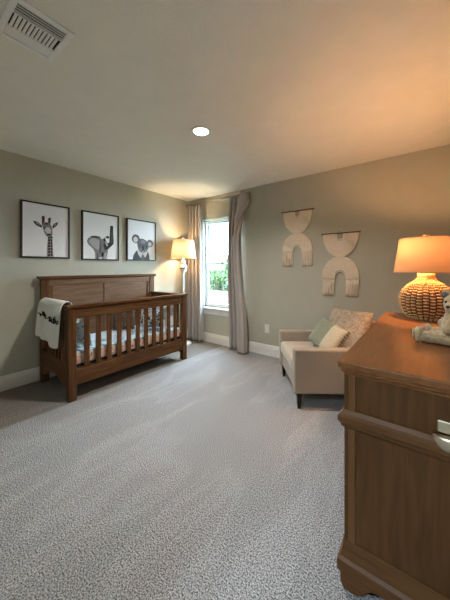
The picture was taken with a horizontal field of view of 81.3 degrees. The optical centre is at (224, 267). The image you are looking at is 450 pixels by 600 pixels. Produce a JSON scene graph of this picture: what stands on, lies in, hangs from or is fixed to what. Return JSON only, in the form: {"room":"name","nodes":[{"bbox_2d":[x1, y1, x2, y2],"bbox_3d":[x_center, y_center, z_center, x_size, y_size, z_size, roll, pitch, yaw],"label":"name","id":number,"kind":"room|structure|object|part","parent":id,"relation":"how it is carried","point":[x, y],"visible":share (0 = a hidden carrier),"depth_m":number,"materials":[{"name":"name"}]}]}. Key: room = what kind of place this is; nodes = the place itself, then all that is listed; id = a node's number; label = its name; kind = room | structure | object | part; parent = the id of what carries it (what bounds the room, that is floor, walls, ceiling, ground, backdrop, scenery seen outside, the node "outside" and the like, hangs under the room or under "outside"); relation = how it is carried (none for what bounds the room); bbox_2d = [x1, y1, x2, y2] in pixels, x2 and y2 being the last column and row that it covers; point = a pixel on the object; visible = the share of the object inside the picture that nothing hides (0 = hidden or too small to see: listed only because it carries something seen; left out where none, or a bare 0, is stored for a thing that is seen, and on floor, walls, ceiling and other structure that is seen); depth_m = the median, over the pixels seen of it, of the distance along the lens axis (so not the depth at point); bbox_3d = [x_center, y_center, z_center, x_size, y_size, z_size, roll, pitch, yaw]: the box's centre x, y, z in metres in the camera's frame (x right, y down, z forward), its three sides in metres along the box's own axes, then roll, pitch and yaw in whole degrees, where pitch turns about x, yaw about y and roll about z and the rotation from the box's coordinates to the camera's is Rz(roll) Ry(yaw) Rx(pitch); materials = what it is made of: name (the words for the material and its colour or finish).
{"room":"bedroom","nodes":[
{"label":"bedroom","id":0,"kind":"room"},
{"bbox_2d":[0,149,187,375],"bbox_3d":[-1.731,0.023,3.450,0.140,2.440,3.591,0,0,38],"label":"wall","id":1,"kind":"structure","parent":0,"point":[22,177],"depth_m":3.03,"materials":[{"name":"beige paint"}]},
{"bbox_2d":[20,199,69,258],"bbox_3d":[-2.009,-0.416,2.947,0.031,0.611,0.479,0,0,38],"label":"picture frame","id":2,"kind":"object","parent":1,"relation":"attached to","point":[44,228],"visible":1,"depth_m":2.92,"materials":[{"name":"paper"}]},
{"bbox_2d":[0,329,187,391],"bbox_3d":[-1.712,1.168,3.347,0.016,0.150,3.451,0,0,38],"label":"baseboard","id":3,"kind":"structure","parent":1,"relation":"attached to","point":[17,379],"depth_m":2.77,"materials":[{"name":"white paint"}]},
{"bbox_2d":[81,210,118,260],"bbox_3d":[-1.628,-0.410,3.441,0.031,0.616,0.492,0,0,38],"label":"picture frame","id":4,"kind":"object","parent":1,"relation":"attached to","point":[99,231],"visible":1,"depth_m":3.42,"materials":[{"name":"paper"}]},
{"bbox_2d":[126,218,155,260],"bbox_3d":[-1.250,-0.411,3.932,0.031,0.606,0.503,0,0,38],"label":"picture frame","id":5,"kind":"object","parent":1,"relation":"attached to","point":[140,234],"visible":1,"depth_m":3.91,"materials":[{"name":"paper"}]},
{"bbox_2d":[0,338,383,599],"bbox_3d":[-0.959,1.293,1.290,4.000,0.100,6.071,0,0,38],"label":"floor","id":6,"kind":"structure","parent":0,"point":[200,476],"depth_m":1.48,"materials":[{"name":"carpet"}]},
{"bbox_2d":[37,274,187,402],"bbox_3d":[-1.280,0.666,3.225,0.777,1.153,1.529,0,0,38],"label":"crib","id":7,"kind":"object","parent":6,"relation":"on","point":[95,299],"visible":0.8,"depth_m":2.94,"materials":[{"name":"brown wood"}]},
{"bbox_3d":[-1.984,0.685,2.880,0.045,1.115,0.080,0,0,38],"label":"post","id":8,"kind":"part","parent":7,"relation":"part of","materials":[{"name":"brown wood"}]},
{"bbox_2d":[35,297,71,348],"bbox_3d":[-1.739,0.548,2.663,0.629,0.458,0.161,0,0,38],"label":"throw blanket","id":9,"kind":"object","parent":7,"relation":"on","point":[47,327],"visible":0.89,"depth_m":2.59,"materials":[{"name":"white fabric"}]},
{"bbox_3d":[-1.717,1.026,2.665,0.640,0.255,0.040,0,0,38],"label":"panel","id":10,"kind":"part","parent":7,"relation":"part of","materials":[{"name":"brown wood"}]},
{"bbox_3d":[-1.717,0.409,2.665,0.640,0.068,0.040,0,0,38],"label":"rail","id":11,"kind":"part","parent":7,"relation":"part of","materials":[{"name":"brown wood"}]},
{"bbox_3d":[-1.438,0.810,2.454,0.060,0.865,0.070,0,0,38],"label":"post","id":12,"kind":"part","parent":7,"relation":"part of","materials":[{"name":"brown wood"}]},
{"bbox_3d":[-1.556,0.161,3.438,0.034,0.065,1.325,0,0,38],"label":"rail","id":13,"kind":"part","parent":7,"relation":"part of","materials":[{"name":"brown wood"}]},
{"bbox_3d":[-1.558,0.578,3.439,0.020,0.890,1.325,0,0,38],"label":"headboard","id":14,"kind":"part","parent":7,"relation":"part of","materials":[{"name":"brown wood"}]},
{"bbox_2d":[77,329,178,363],"bbox_3d":[-1.277,0.880,3.223,0.625,0.099,1.349,0,0,38],"label":"mattress","id":15,"kind":"object","parent":7,"relation":"on","point":[80,357],"visible":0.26,"depth_m":2.91,"materials":[{"name":"fabric"}]},
{"bbox_2d":[77,325,178,353],"bbox_3d":[-1.278,0.821,3.224,0.619,0.019,1.341,0,0,38],"label":"sheet","id":16,"kind":"object","parent":15,"relation":"on","point":[80,347],"visible":0.27,"depth_m":3.10,"materials":[{"name":"white fabric"}]},
{"bbox_2d":[77,318,91,345],"bbox_3d":[-1.538,0.644,2.733,0.375,0.311,0.126,0,0,30],"label":"pillow","id":17,"kind":"object","parent":16,"relation":"on","point":[80,321],"visible":0.33,"depth_m":2.64,"materials":[{"name":"grey fabric"}]},
{"bbox_2d":[113,310,134,329],"bbox_3d":[-1.318,0.649,3.428,0.265,0.300,0.150,0,0,-20],"label":"cushion","id":18,"kind":"object","parent":16,"relation":"on","point":[124,314],"visible":0.44,"depth_m":3.38,"materials":[{"name":"brown fabric"}]},
{"bbox_2d":[140,307,159,326],"bbox_3d":[-0.968,0.634,3.587,0.394,0.333,0.162,0,0,7],"label":"printed pillow","id":19,"kind":"object","parent":16,"relation":"on","point":[157,308],"visible":0.27,"depth_m":3.53,"materials":[{"name":"grey fabric"}]},
{"bbox_2d":[163,306,173,328],"bbox_3d":[-0.749,0.654,3.519,0.187,0.282,0.126,0,0,-24],"label":"dotted pillow","id":20,"kind":"object","parent":16,"relation":"on","point":[164,307],"visible":0.5,"depth_m":3.49,"materials":[{"name":"beige fabric"}]},
{"bbox_3d":[-1.277,0.944,3.223,0.635,0.025,1.361,0,0,38],"label":"mattress","id":21,"kind":"part","parent":7,"relation":"part of","materials":[{"name":"beige fabric"}]},
{"bbox_3d":[-1.003,0.428,3.012,0.041,0.100,1.365,0,0,38],"label":"rail","id":22,"kind":"part","parent":7,"relation":"part of","materials":[{"name":"brown wood"}]},
{"bbox_3d":[-1.003,1.030,3.012,0.041,0.145,1.365,0,0,38],"label":"rail","id":23,"kind":"part","parent":7,"relation":"part of","materials":[{"name":"brown wood"}]},
{"bbox_3d":[-1.126,0.685,3.993,0.045,1.115,0.080,0,0,38],"label":"post","id":24,"kind":"part","parent":7,"relation":"part of","materials":[{"name":"brown wood"}]},
{"bbox_3d":[-0.847,0.409,3.793,0.640,0.068,0.040,0,0,38],"label":"rail","id":25,"kind":"part","parent":7,"relation":"part of","materials":[{"name":"brown wood"}]},
{"bbox_3d":[-0.568,0.810,3.582,0.060,0.865,0.070,0,0,38],"label":"post","id":26,"kind":"part","parent":7,"relation":"part of","materials":[{"name":"brown wood"}]},
{"bbox_2d":[170,237,195,345],"bbox_3d":[-0.681,0.368,4.295,0.416,1.750,0.416,0,0,38],"label":"floor lamp","id":27,"kind":"object","parent":6,"relation":"on","point":[183,248],"visible":0.84,"depth_m":4.16,"materials":[{"name":"beige ceramic"}]},
{"bbox_3d":[-0.681,-0.304,4.295,0.416,0.305,0.416,0,0,38],"label":"lamp shade","id":28,"kind":"part","parent":27,"relation":"part of","materials":[{"name":"fabric"}]},
{"bbox_2d":[279,320,375,408],"bbox_3d":[1.049,0.878,2.658,0.870,0.731,0.770,0,0,2],"label":"armchair","id":29,"kind":"object","parent":6,"relation":"on","point":[311,368],"visible":0.41,"depth_m":2.28,"materials":[{"name":"beige fabric"}]},
{"bbox_3d":[0.678,1.173,3.014,0.046,0.140,0.046,0,0,2],"label":"leg","id":30,"kind":"part","parent":29,"relation":"part of","materials":[{"name":"black wood"}]},
{"bbox_3d":[1.042,1.028,2.658,0.800,0.150,0.600,0,0,2],"label":"frame","id":31,"kind":"part","parent":29,"relation":"part of","materials":[{"name":"beige fabric"}]},
{"bbox_3d":[1.040,0.908,2.998,0.825,0.390,0.090,0,0,2],"label":"arm","id":32,"kind":"part","parent":29,"relation":"part of","materials":[{"name":"beige fabric"}]},
{"bbox_3d":[0.657,1.173,2.325,0.046,0.140,0.046,0,0,2],"label":"leg","id":33,"kind":"part","parent":29,"relation":"part of","materials":[{"name":"black wood"}]},
{"bbox_2d":[281,341,317,369],"bbox_3d":[0.948,0.883,2.661,0.668,0.130,0.576,0,0,2],"label":"seat cushion","id":34,"kind":"object","parent":29,"relation":"on","point":[286,346],"depth_m":2.76,"materials":[{"name":"beige fabric"}]},
{"bbox_3d":[1.020,0.908,2.319,0.825,0.390,0.090,0,0,2],"label":"arm","id":35,"kind":"part","parent":29,"relation":"part of","materials":[{"name":"beige fabric"}]},
{"bbox_2d":[329,307,373,347],"bbox_3d":[1.185,0.613,2.554,0.237,0.397,0.437,0,0,-30],"label":"cushion","id":36,"kind":"object","parent":29,"relation":"on","point":[357,323],"visible":0.59,"depth_m":2.45,"materials":[{"name":"beige fabric"}]},
{"bbox_2d":[337,311,449,599],"bbox_3d":[1.097,0.802,1.428,0.576,0.882,1.483,0,0,38],"label":"dresser","id":37,"kind":"object","parent":6,"relation":"on","point":[394,415],"visible":1,"depth_m":0.94,"materials":[{"name":"brown wood"}]},
{"bbox_3d":[0.477,0.841,1.028,0.014,0.435,0.012,0,0,38],"label":"edge post","id":38,"kind":"part","parent":37,"relation":"part of","materials":[{"name":"brown wood"}]},
{"bbox_3d":[0.477,0.483,1.028,0.014,0.136,0.012,0,0,38],"label":"edge post","id":39,"kind":"part","parent":37,"relation":"part of","materials":[{"name":"brown wood"}]},
{"bbox_3d":[1.107,1.118,1.432,0.564,0.120,1.464,0,0,38],"label":"skirting","id":40,"kind":"part","parent":37,"relation":"part of","materials":[{"name":"brown wood"}]},
{"bbox_3d":[1.107,0.587,1.432,0.560,0.072,1.460,0,0,38],"label":"waist moulding","id":41,"kind":"part","parent":37,"relation":"part of","materials":[{"name":"brown wood"}]},
{"bbox_3d":[0.686,0.841,0.869,0.460,0.435,0.007,0,0,38],"label":"panel","id":42,"kind":"part","parent":37,"relation":"part of","materials":[{"name":"brown wood"}]},
{"bbox_3d":[0.686,0.483,0.869,0.460,0.136,0.007,0,0,38],"label":"panel","id":43,"kind":"part","parent":37,"relation":"part of","materials":[{"name":"brown wood"}]},
{"bbox_2d":[393,234,449,320],"bbox_3d":[1.437,0.060,1.872,0.395,0.601,0.395,0,0,38],"label":"table lamp","id":44,"kind":"object","parent":37,"relation":"on","point":[426,255],"visible":0.91,"depth_m":1.77,"materials":[{"name":"wicker"}]},
{"bbox_3d":[1.437,-0.090,1.872,0.392,0.242,0.392,0,0,38],"label":"lamp shade","id":45,"kind":"part","parent":44,"relation":"part of","materials":[{"name":"fabric"}]},
{"bbox_2d":[412,290,449,345],"bbox_3d":[1.047,0.233,1.254,0.190,0.258,0.248,0,0,-32],"label":"teddy bear","id":46,"kind":"object","parent":37,"relation":"on","point":[426,332],"visible":1,"depth_m":1.24},
{"bbox_3d":[0.700,0.558,0.814,0.092,0.056,0.025,0,0,38],"label":"cup pull","id":47,"kind":"part","parent":37,"relation":"part of","materials":[{"name":"silver metal"}]},
{"bbox_3d":[0.715,0.507,0.830,0.068,0.040,0.020,0,0,38],"label":"metal plate","id":48,"kind":"part","parent":37,"relation":"part of","materials":[{"name":"silver metal"}]},
{"bbox_2d":[0,0,449,200],"bbox_3d":[-0.959,-1.247,1.290,4.000,0.100,6.071,0,0,38],"label":"ceiling","id":49,"kind":"structure","parent":0,"point":[283,89],"depth_m":1.77,"materials":[{"name":"paint"}]},
{"bbox_2d":[0,0,74,62],"bbox_3d":[-0.962,-1.191,1.327,0.300,0.012,0.257,0,0,38],"label":"ceiling vent","id":50,"kind":"object","parent":49,"relation":"in","point":[22,23],"visible":1,"depth_m":1.31,"materials":[{"name":"white metal"}]},
{"bbox_2d":[191,125,210,136],"bbox_3d":[-0.210,-1.192,2.289,0.180,0.010,0.180,0,0,38],"label":"recessed light","id":51,"kind":"object","parent":49,"relation":"in","point":[201,131],"visible":1,"depth_m":2.28,"materials":[{"name":"white paint"}]},
{"bbox_2d":[188,144,449,346],"bbox_3d":[0.843,0.023,3.627,3.720,2.440,0.169,0,0,38],"label":"wall","id":52,"kind":"structure","parent":0,"point":[389,200],"depth_m":3.19,"materials":[{"name":"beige paint"}]},
{"bbox_2d":[204,217,228,316],"bbox_3d":[-0.044,-0.022,4.293,0.798,1.590,0.175,0,0,38],"label":"window","id":53,"kind":"structure","parent":52,"relation":"in","point":[212,309],"depth_m":4.51,"materials":[{"name":"white plastic"}]},
{"bbox_3d":[-0.067,0.672,4.264,0.798,0.028,0.100,0,0,38],"label":"sill","id":54,"kind":"part","parent":53,"relation":"part of","materials":[{"name":"white paint"}]},
{"bbox_3d":[-0.023,0.268,4.320,0.708,0.720,0.028,0,0,38],"label":"sash","id":55,"kind":"part","parent":53,"relation":"part of","materials":[{"name":"glass"}]},
{"bbox_3d":[-0.003,-0.419,4.346,0.708,0.725,0.028,0,0,38],"label":"sash","id":56,"kind":"part","parent":53,"relation":"part of","materials":[{"name":"white plastic"}]},
{"bbox_2d":[186,192,250,206],"bbox_3d":[-0.138,-1.077,4.238,1.318,0.090,0.117,0,0,38],"label":"curtain rod","id":57,"kind":"object","parent":52,"relation":"attached to","point":[248,193],"visible":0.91,"depth_m":4.14,"materials":[{"name":"silver metal"}]},
{"bbox_2d":[188,202,203,341],"bbox_3d":[-0.506,0.062,4.471,0.325,2.339,0.105,0,0,38],"label":"curtain","id":58,"kind":"object","parent":57,"relation":"hanging from","point":[195,266],"visible":0.91,"depth_m":4.44,"materials":[{"name":"beige fabric"}]},
{"bbox_2d":[228,190,249,353],"bbox_3d":[0.182,0.063,3.862,0.425,2.336,0.223,0,0,38],"label":"curtain","id":59,"kind":"object","parent":57,"relation":"hanging from","point":[238,205],"visible":1,"depth_m":3.80,"materials":[{"name":"beige fabric"}]},
{"bbox_2d":[204,332,278,357],"bbox_3d":[0.804,1.168,3.576,3.688,0.150,0.016,0,0,38],"label":"baseboard","id":60,"kind":"structure","parent":52,"relation":"attached to","point":[269,350],"depth_m":3.87,"materials":[{"name":"white paint"}]},
{"bbox_2d":[265,324,268,332],"bbox_3d":[0.600,0.867,3.737,0.074,0.120,0.010,0,0,38],"label":"wall outlet","id":61,"kind":"object","parent":52,"relation":"attached to","point":[266,325],"visible":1,"depth_m":3.74,"materials":[{"name":"plastic"}]},
{"label":"outside","id":62,"kind":"structure","parent":0,"visible":0},
{"bbox_3d":[5.113,2.943,26.951,42.000,0.200,41.069,0,0,38],"label":"lawn","id":63,"kind":"structure","parent":62,"visible":0},
{"bbox_2d":[209,260,226,289],"bbox_3d":[-1.128,0.993,29.912,8.500,3.700,6.800,0,0,38],"label":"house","id":64,"kind":"structure","parent":63,"relation":"on","point":[215,261],"depth_m":26.97,"materials":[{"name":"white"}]},
{"bbox_2d":[209,290,227,303],"bbox_3d":[-1.680,1.883,12.130,17.340,1.920,0.320,0,0,38],"label":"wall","id":65,"kind":"structure","parent":63,"relation":"on","point":[221,297],"depth_m":10.94,"materials":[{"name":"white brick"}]},
{"bbox_2d":[209,266,227,290],"bbox_3d":[-0.882,1.316,14.927,2.445,3.085,2.552,0,0,38],"label":"tree","id":66,"kind":"object","parent":63,"relation":"on","point":[216,283],"visible":0.24,"depth_m":14.49,"materials":[{"name":"green plant"}]},
{"bbox_2d":[221,255,227,289],"bbox_3d":[1.043,1.008,12.046,2.252,3.694,2.698,0,0,38],"label":"tree","id":67,"kind":"object","parent":63,"relation":"on","point":[225,269],"visible":0.04,"depth_m":11.60,"materials":[{"name":"green plant"}]}
]}

